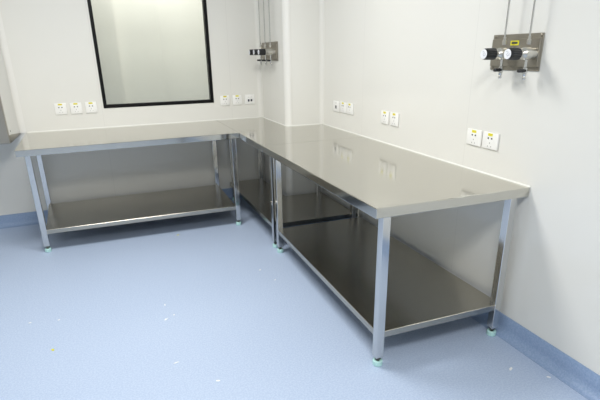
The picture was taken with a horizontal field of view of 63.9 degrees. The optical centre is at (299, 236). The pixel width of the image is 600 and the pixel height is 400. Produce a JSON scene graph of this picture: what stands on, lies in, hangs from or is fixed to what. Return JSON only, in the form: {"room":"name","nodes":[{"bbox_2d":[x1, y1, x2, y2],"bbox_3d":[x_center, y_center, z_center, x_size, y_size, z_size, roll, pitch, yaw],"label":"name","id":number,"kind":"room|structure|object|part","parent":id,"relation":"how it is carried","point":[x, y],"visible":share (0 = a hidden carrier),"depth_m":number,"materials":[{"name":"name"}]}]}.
{"room":"clean room","nodes":[
{"label":"clean room","id":0,"kind":"room"},
{"bbox_2d":[91,0,125,103],"bbox_3d":[-2.165,-1.884,5.227,0.390,2.650,0.120,-9,23,-21],"label":"wall","id":1,"kind":"structure","parent":0,"point":[102,10],"depth_m":5.17,"materials":[{"name":"white paint"}]},
{"bbox_2d":[0,0,264,215],"bbox_3d":[-2.059,-1.436,4.050,4.322,2.650,0.081,-9,23,-21],"label":"wall","id":2,"kind":"structure","parent":0,"point":[50,43],"depth_m":4.34,"materials":[{"name":"white paint"}]},
{"bbox_2d":[0,47,20,143],"bbox_3d":[-2.580,-1.300,3.518,0.656,1.202,0.534,-9,22,-19],"label":"upper cabinet","id":3,"kind":"object","parent":2,"relation":"attached to","point":[9,130],"visible":1,"depth_m":3.69,"materials":[{"name":"white"}]},
{"bbox_2d":[0,12,25,132],"bbox_3d":[-2.345,-1.430,3.848,0.045,1.189,0.045,-9,22,-19],"label":"trim","id":4,"kind":"structure","parent":2,"relation":"attached to","point":[3,42],"depth_m":3.92,"materials":[{"name":"white"}]},
{"bbox_2d":[54,103,66,114],"bbox_3d":[-2.053,-1.097,4.127,0.092,0.094,0.010,-9,22,-21],"label":"wall socket","id":5,"kind":"object","parent":2,"relation":"attached to","point":[60,108],"visible":1,"depth_m":4.12,"materials":[{"name":"white plastic"}]},
{"bbox_2d":[69,102,82,113],"bbox_3d":[-1.940,-1.116,4.171,0.092,0.094,0.010,-10,23,-21],"label":"wall socket","id":6,"kind":"object","parent":2,"relation":"attached to","point":[76,108],"visible":1,"depth_m":4.17,"materials":[{"name":"white plastic"}]},
{"bbox_2d":[85,102,97,112],"bbox_3d":[-1.829,-1.134,4.215,0.092,0.094,0.010,-9,23,-21],"label":"wall socket","id":7,"kind":"object","parent":2,"relation":"attached to","point":[91,107],"visible":1,"depth_m":4.21,"materials":[{"name":"white plastic"}]},
{"bbox_2d":[0,188,241,228],"bbox_3d":[-2.181,-0.201,4.385,3.963,0.108,0.044,-9,23,-21],"label":"baseboard","id":8,"kind":"structure","parent":2,"relation":"attached to","point":[28,218],"depth_m":4.29,"materials":[{"name":"blue plastic"}]},
{"bbox_2d":[27,117,256,132],"bbox_3d":[-1.364,-1.047,4.463,2.075,0.007,0.006,-9,23,-21],"label":"trim","id":9,"kind":"structure","parent":2,"relation":"attached to","point":[246,117],"depth_m":4.42,"materials":[{"name":"white"}]},
{"bbox_2d":[87,0,213,107],"bbox_3d":[-1.299,-1.713,4.274,0.991,1.054,0.054,-9,23,-21],"label":"window","id":10,"kind":"structure","parent":2,"relation":"in","point":[204,4],"depth_m":4.36,"materials":[{"name":"black metal"}]},
{"bbox_2d":[220,95,229,105],"bbox_3d":[-0.725,-1.318,4.649,0.092,0.094,0.010,-9,22,-21],"label":"wall socket","id":11,"kind":"object","parent":2,"relation":"attached to","point":[224,99],"visible":1,"depth_m":4.64,"materials":[{"name":"white plastic"}]},
{"bbox_2d":[232,95,241,104],"bbox_3d":[-0.613,-1.337,4.694,0.092,0.094,0.010,-10,23,-21],"label":"wall socket","id":12,"kind":"object","parent":2,"relation":"attached to","point":[237,99],"visible":1,"depth_m":4.69,"materials":[{"name":"white plastic"}]},
{"bbox_2d":[245,94,254,103],"bbox_3d":[-0.494,-1.356,4.740,0.098,0.093,0.010,-9,23,-21],"label":"socket","id":13,"kind":"object","parent":2,"relation":"attached to","point":[249,98],"visible":1,"depth_m":4.74,"materials":[{"name":"white plastic"}]},
{"bbox_2d":[254,0,263,116],"bbox_3d":[-0.404,-2.063,4.500,0.041,1.849,0.040,-9,22,-19],"label":"trim","id":14,"kind":"structure","parent":2,"relation":"attached to","point":[256,12],"depth_m":4.66,"materials":[{"name":"white"}]},
{"bbox_2d":[111,0,208,102],"bbox_3d":[-2.099,-1.934,5.355,3.220,2.650,0.081,-9,23,-21],"label":"wall","id":15,"kind":"structure","parent":0,"point":[161,43],"depth_m":5.48,"materials":[{"name":"white paint"}]},
{"bbox_2d":[259,0,321,195],"bbox_3d":[-0.099,-1.606,4.413,0.339,2.650,0.753,-9,22,-19],"label":"wall column","id":16,"kind":"structure","parent":0,"point":[304,14],"depth_m":4.17,"materials":[{"name":"white paint"}]},
{"bbox_2d":[249,0,277,64],"bbox_3d":[-0.357,-2.188,4.123,0.168,1.344,0.450,-9,22,-19],"label":"panel","id":17,"kind":"object","parent":16,"relation":"attached to","point":[268,51],"visible":1,"depth_m":4.22,"materials":[{"name":"silver metal"}]},
{"bbox_3d":[-0.329,-1.591,4.144,0.060,0.050,0.050,-9,22,-19],"label":"knob","id":18,"kind":"part","parent":17,"relation":"part of","materials":[{"name":"black plastic"}]},
{"bbox_3d":[-0.280,-1.672,4.343,0.014,0.118,0.438,-9,22,-19],"label":"plate","id":19,"kind":"part","parent":17,"relation":"part of","materials":[{"name":"silver metal"}]},
{"bbox_3d":[-0.273,-1.676,4.350,0.005,0.156,0.450,-9,22,-19],"label":"plate","id":20,"kind":"part","parent":17,"relation":"part of","materials":[{"name":"silver metal"}]},
{"bbox_2d":[282,0,292,195],"bbox_3d":[-0.113,-1.517,4.028,0.069,2.541,0.017,8,23,22],"label":"trim","id":21,"kind":"structure","parent":16,"relation":"attached to","point":[285,3],"depth_m":4.07,"materials":[{"name":"white"}]},
{"bbox_2d":[263,117,319,125],"bbox_3d":[-0.098,-1.105,4.564,0.319,0.007,0.708,-9,22,-19],"label":"trim","id":22,"kind":"structure","parent":16,"relation":"attached to","point":[263,117],"depth_m":4.29,"materials":[{"name":"white"}]},
{"bbox_2d":[0,198,587,399],"bbox_3d":[-1.132,0.679,2.330,4.500,0.100,9.500,-9,22,-19],"label":"floor","id":23,"kind":"structure","parent":0,"point":[290,336],"depth_m":2.58,"materials":[{"name":"blue plastic"}]},
{"bbox_2d":[14,120,240,251],"bbox_3d":[-1.400,-0.486,4.128,1.644,0.800,0.966,-9,22,-19],"label":"workbench","id":24,"kind":"object","parent":23,"relation":"on","point":[134,208],"visible":1,"depth_m":4.00,"materials":[{"name":"grey metal"}]},
{"bbox_3d":[-1.943,-0.263,3.563,0.040,0.709,0.040,-9,22,-19],"label":"leg","id":25,"kind":"part","parent":24,"relation":"part of","materials":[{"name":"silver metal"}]},
{"bbox_3d":[-2.223,-0.495,4.181,0.040,0.709,0.040,-9,22,-19],"label":"leg","id":26,"kind":"part","parent":24,"relation":"part of","materials":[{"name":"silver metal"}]},
{"bbox_2d":[14,120,238,156],"bbox_3d":[-1.406,-0.838,3.993,1.644,0.045,0.966,-9,22,-19],"label":"countertop","id":27,"kind":"structure","parent":24,"relation":"on","point":[79,140],"depth_m":3.81,"materials":[{"name":"silver metal"}]},
{"bbox_2d":[47,185,235,233],"bbox_3d":[-1.392,-0.269,4.231,1.531,0.034,0.806,-9,22,-19],"label":"shelf","id":28,"kind":"object","parent":24,"relation":"attached to","point":[134,208],"depth_m":4.12,"materials":[{"name":"silver metal"}]},
{"bbox_3d":[-0.833,-0.728,4.733,0.040,0.709,0.040,-9,22,-19],"label":"leg","id":29,"kind":"part","parent":24,"relation":"part of","materials":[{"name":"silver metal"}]},
{"bbox_3d":[-0.544,-0.482,4.079,0.040,0.709,0.040,-9,22,-19],"label":"leg","id":30,"kind":"part","parent":24,"relation":"part of","materials":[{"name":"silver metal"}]},
{"bbox_2d":[217,117,362,247],"bbox_3d":[-0.159,-0.573,4.304,0.810,0.800,1.530,-9,22,-19],"label":"workbench","id":31,"kind":"object","parent":23,"relation":"on","point":[300,209],"visible":0.67,"depth_m":3.98,"materials":[{"name":"grey metal"}]},
{"bbox_3d":[-0.675,-0.755,4.799,0.040,0.709,0.040,-9,22,-19],"label":"leg","id":32,"kind":"part","parent":31,"relation":"part of","materials":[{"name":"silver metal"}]},
{"bbox_3d":[-0.409,-0.800,4.904,0.040,0.709,0.040,-9,22,-19],"label":"leg","id":33,"kind":"part","parent":31,"relation":"part of","materials":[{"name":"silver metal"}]},
{"bbox_3d":[-0.193,-0.296,3.578,0.040,0.709,0.040,-9,22,-19],"label":"leg","id":34,"kind":"part","parent":31,"relation":"part of","materials":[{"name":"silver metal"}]},
{"bbox_2d":[217,117,362,150],"bbox_3d":[-0.164,-0.925,4.169,0.810,0.045,1.530,-9,22,-19],"label":"countertop","id":35,"kind":"structure","parent":31,"relation":"on","point":[258,132],"depth_m":3.88,"materials":[{"name":"silver metal"}]},
{"bbox_2d":[230,179,350,226],"bbox_3d":[-0.136,-0.361,4.390,0.700,0.034,1.423,-9,22,-19],"label":"shelf","id":36,"kind":"object","parent":31,"relation":"attached to","point":[300,209],"depth_m":4.09,"materials":[{"name":"silver metal"}]},
{"bbox_3d":[0.166,-0.609,4.380,0.040,0.709,0.040,-9,22,-19],"label":"leg","id":37,"kind":"part","parent":31,"relation":"part of","materials":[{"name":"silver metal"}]},
{"bbox_3d":[0.428,-0.391,3.800,0.040,0.709,0.040,-9,22,-19],"label":"leg","id":38,"kind":"part","parent":31,"relation":"part of","materials":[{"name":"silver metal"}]},
{"bbox_2d":[262,137,528,366],"bbox_3d":[0.407,-0.059,2.938,0.810,0.800,1.595,-9,22,-19],"label":"workbench","id":39,"kind":"object","parent":23,"relation":"on","point":[390,287],"visible":1,"depth_m":2.55,"materials":[{"name":"grey metal"}]},
{"bbox_3d":[-0.154,-0.260,3.482,0.040,0.709,0.040,-9,22,-19],"label":"leg","id":40,"kind":"part","parent":39,"relation":"part of","materials":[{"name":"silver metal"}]},
{"bbox_3d":[0.461,-0.354,3.702,0.040,0.709,0.040,-9,22,-19],"label":"leg","id":41,"kind":"part","parent":39,"relation":"part of","materials":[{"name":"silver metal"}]},
{"bbox_3d":[0.365,0.236,2.164,0.040,0.709,0.040,-9,22,-19],"label":"leg","id":42,"kind":"part","parent":39,"relation":"part of","materials":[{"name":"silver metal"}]},
{"bbox_2d":[278,218,494,336],"bbox_3d":[0.417,0.159,3.009,0.716,0.034,1.521,-9,22,-19],"label":"shelf","id":43,"kind":"object","parent":39,"relation":"attached to","point":[421,293],"depth_m":2.75,"materials":[{"name":"silver metal"}]},
{"bbox_2d":[262,137,528,218],"bbox_3d":[0.402,-0.412,2.803,0.810,0.045,1.595,-9,22,-19],"label":"countertop","id":44,"kind":"structure","parent":39,"relation":"on","point":[380,179],"depth_m":2.45,"materials":[{"name":"silver metal"}]},
{"bbox_3d":[1.000,0.139,2.390,0.040,0.709,0.040,-9,22,-19],"label":"leg","id":45,"kind":"part","parent":39,"relation":"part of","materials":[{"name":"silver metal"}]},
{"bbox_2d":[322,0,599,374],"bbox_3d":[0.899,-0.917,2.572,0.100,2.650,9.300,-9,22,-19],"label":"wall","id":46,"kind":"structure","parent":0,"point":[421,61],"depth_m":2.38,"materials":[{"name":"white paint"}]},
{"bbox_2d":[319,0,324,123],"bbox_3d":[0.179,-1.872,3.976,0.035,1.849,0.035,-9,22,-19],"label":"trim","id":47,"kind":"structure","parent":46,"relation":"attached to","point":[321,2],"depth_m":4.13,"materials":[{"name":"white"}]},
{"bbox_2d":[333,101,339,111],"bbox_3d":[0.302,-1.087,4.002,0.010,0.084,0.112,-9,22,-19],"label":"socket","id":48,"kind":"object","parent":46,"relation":"attached to","point":[336,104],"visible":1,"depth_m":3.99,"materials":[{"name":"white plastic"}]},
{"bbox_2d":[340,101,346,112],"bbox_3d":[0.349,-1.047,3.888,0.010,0.084,0.112,-9,22,-19],"label":"wall socket","id":49,"kind":"object","parent":46,"relation":"attached to","point":[342,104],"visible":1,"depth_m":3.88,"materials":[{"name":"white plastic"}]},
{"bbox_2d":[346,103,353,114],"bbox_3d":[0.392,-1.008,3.785,0.010,0.084,0.112,-9,22,-19],"label":"wall socket","id":50,"kind":"object","parent":46,"relation":"attached to","point":[349,106],"visible":1,"depth_m":3.77,"materials":[{"name":"white plastic"}]},
{"bbox_2d":[381,110,389,124],"bbox_3d":[0.586,-0.824,3.320,0.010,0.086,0.102,-9,22,-19],"label":"wall socket","id":51,"kind":"object","parent":46,"relation":"attached to","point":[384,114],"visible":1,"depth_m":3.31,"materials":[{"name":"white plastic"}]},
{"bbox_2d":[390,112,398,126],"bbox_3d":[0.630,-0.785,3.213,0.010,0.086,0.102,-9,22,-19],"label":"wall socket","id":52,"kind":"object","parent":46,"relation":"attached to","point":[394,117],"visible":1,"depth_m":3.20,"materials":[{"name":"white plastic"}]},
{"bbox_2d":[324,124,529,186],"bbox_3d":[0.639,-0.621,3.266,0.006,0.007,2.368,-9,22,-19],"label":"trim","id":53,"kind":"structure","parent":46,"relation":"attached to","point":[324,124],"depth_m":2.81,"materials":[{"name":"white"}]},
{"bbox_2d":[334,218,599,399],"bbox_3d":[1.362,0.744,1.765,0.044,0.108,6.467,-9,22,-19],"label":"baseboard","id":54,"kind":"structure","parent":46,"relation":"attached to","point":[574,374],"depth_m":2.26,"materials":[{"name":"blue plastic"}]},
{"bbox_2d":[466,128,482,146],"bbox_3d":[0.915,-0.523,2.527,0.010,0.082,0.110,-9,22,-19],"label":"wall socket","id":55,"kind":"object","parent":46,"relation":"attached to","point":[474,137],"visible":1,"depth_m":2.52,"materials":[{"name":"white plastic"}]},
{"bbox_2d":[482,131,499,150],"bbox_3d":[0.959,-0.483,2.422,0.010,0.082,0.110,-9,22,-19],"label":"wall socket","id":56,"kind":"object","parent":46,"relation":"attached to","point":[490,140],"visible":1,"depth_m":2.41,"materials":[{"name":"white plastic"}]},
{"bbox_2d":[480,0,544,79],"bbox_3d":[0.902,-1.368,1.968,0.168,1.373,0.300,-9,22,-19],"label":"panel","id":57,"kind":"object","parent":46,"relation":"attached to","point":[521,53],"visible":1,"depth_m":2.14,"materials":[{"name":"silver metal"}]},
{"bbox_3d":[0.827,-0.822,2.166,0.002,0.041,0.041,-9,22,-19],"label":"knob","id":58,"kind":"part","parent":57,"relation":"part of","materials":[{"name":"white plastic"}]},
{"bbox_3d":[0.855,-0.827,2.176,0.060,0.050,0.050,-9,22,-19],"label":"knob","id":59,"kind":"part","parent":57,"relation":"part of","materials":[{"name":"black plastic"}]},
{"bbox_3d":[0.912,-0.770,2.221,0.040,0.015,0.022,-9,22,-19],"label":"valve handle","id":60,"kind":"part","parent":57,"relation":"part of","materials":[{"name":"black plastic"}]},
{"bbox_3d":[0.879,-0.775,2.039,0.002,0.041,0.041,-9,22,-19],"label":"knob","id":61,"kind":"part","parent":57,"relation":"part of","materials":[{"name":"white plastic"}]},
{"bbox_3d":[0.907,-0.779,2.050,0.060,0.050,0.050,-9,22,-19],"label":"knob","id":62,"kind":"part","parent":57,"relation":"part of","materials":[{"name":"black plastic"}]},
{"bbox_3d":[0.979,-0.839,2.193,0.014,0.118,0.288,-9,22,-19],"label":"plate","id":63,"kind":"part","parent":57,"relation":"part of","materials":[{"name":"silver metal"}]},
{"bbox_3d":[0.986,-0.843,2.200,0.006,0.156,0.300,-9,22,-19],"label":"plate","id":64,"kind":"part","parent":57,"relation":"part of","materials":[{"name":"silver metal"}]},
{"bbox_3d":[0.965,-0.723,2.095,0.040,0.015,0.022,-9,22,-19],"label":"valve handle","id":65,"kind":"part","parent":57,"relation":"part of","materials":[{"name":"black plastic"}]}
]}

